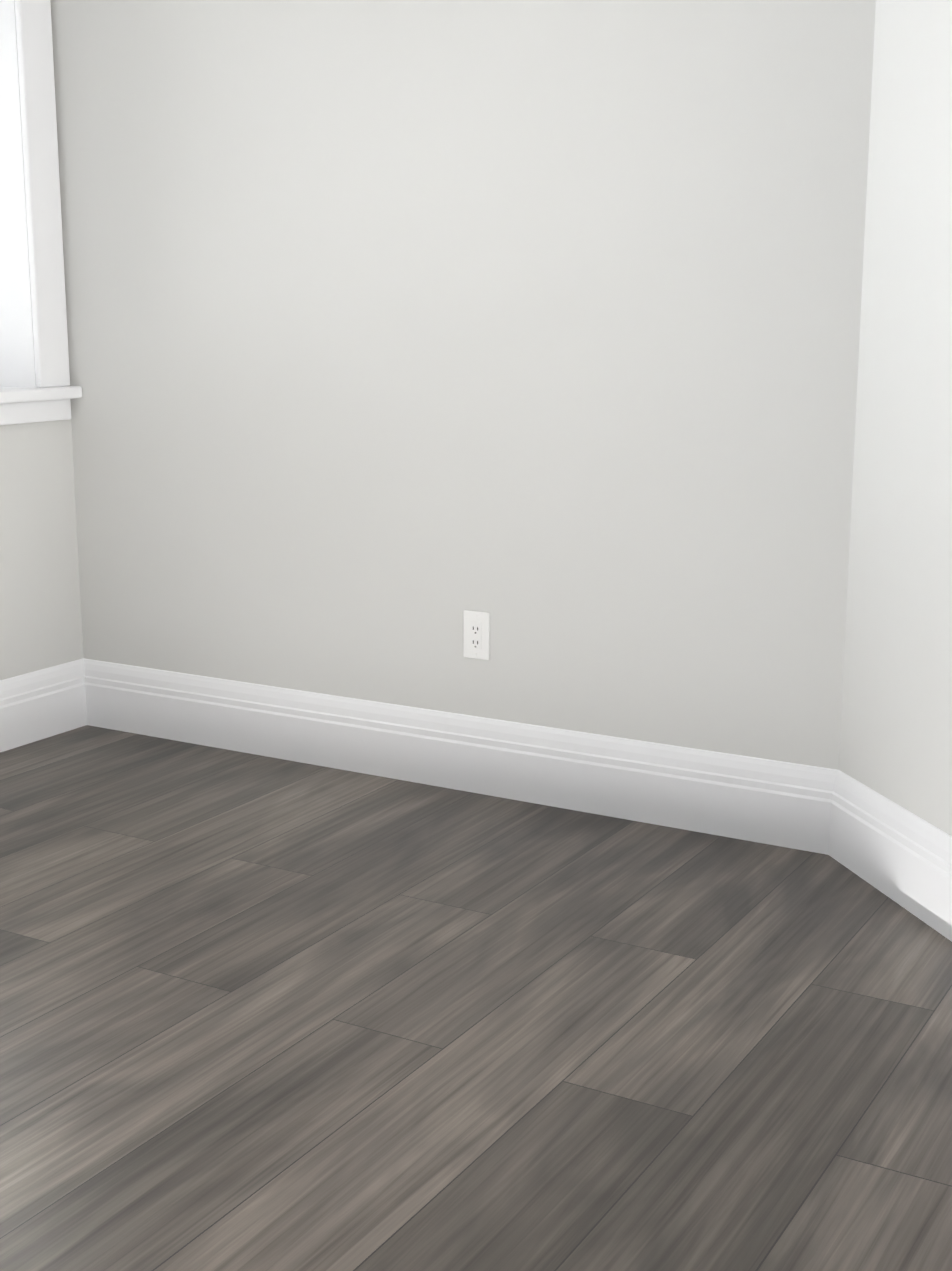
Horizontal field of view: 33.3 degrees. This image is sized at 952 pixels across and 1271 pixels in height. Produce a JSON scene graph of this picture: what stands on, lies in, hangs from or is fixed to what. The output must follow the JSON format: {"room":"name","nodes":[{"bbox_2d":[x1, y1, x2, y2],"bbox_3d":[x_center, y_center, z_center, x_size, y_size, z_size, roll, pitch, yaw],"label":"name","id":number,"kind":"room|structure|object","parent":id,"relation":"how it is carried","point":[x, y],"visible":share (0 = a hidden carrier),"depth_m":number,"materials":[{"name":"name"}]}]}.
{"room":"empty room","nodes":[
{"label":"empty room","id":0,"kind":"room"},
{"bbox_2d":[0,419,82,679],"bbox_3d":[-2.142,-0.743,2.871,0.360,2.620,3.737,7,14,29],"label":"wall","id":1,"kind":"structure","parent":0,"point":[40,617],"depth_m":4.30,"materials":[{"name":"white paint"}]},
{"bbox_2d":[0,0,81,424],"bbox_3d":[-1.763,-1.090,3.354,0.350,1.382,2.174,7,14,29],"label":"window","id":2,"kind":"structure","parent":1,"relation":"in","point":[35,386],"depth_m":4.17,"materials":[{"name":"white paint"}]},
{"bbox_2d":[50,0,875,769],"bbox_3d":[-0.329,-0.956,3.888,2.734,2.620,0.120,7,14,29],"label":"wall","id":3,"kind":"structure","parent":0,"point":[402,334],"depth_m":3.69,"materials":[{"name":"white paint"}]},
{"bbox_2d":[463,610,489,659],"bbox_3d":[0.000,-0.001,3.816,0.072,0.116,0.008,7,14,29],"label":"duplex electrical outlet","id":4,"kind":"object","parent":3,"relation":"attached to","point":[476,634],"visible":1,"depth_m":3.81,"materials":[{"name":"white plastic"}]},
{"bbox_2d":[0,725,951,1270],"bbox_3d":[-0.367,0.865,1.875,5.700,0.120,5.300,7,14,29],"label":"floor","id":5,"kind":"structure","parent":0,"point":[262,1013],"depth_m":2.60,"materials":[{"name":"grey wood"}]},
{"bbox_2d":[839,0,951,835],"bbox_3d":[0.990,-0.696,2.646,0.960,2.620,0.960,7,14,29],"label":"wall","id":6,"kind":"structure","parent":0,"point":[896,732],"depth_m":3.07,"materials":[{"name":"white paint"}]},
{"bbox_2d":[0,658,951,941],"bbox_3d":[-0.415,0.545,2.651,3.108,0.188,2.591,7,14,29],"label":"baseboard","id":7,"kind":"structure","parent":6,"relation":"attached to","point":[892,850],"depth_m":3.80,"materials":[{"name":"white paint"}]}
]}

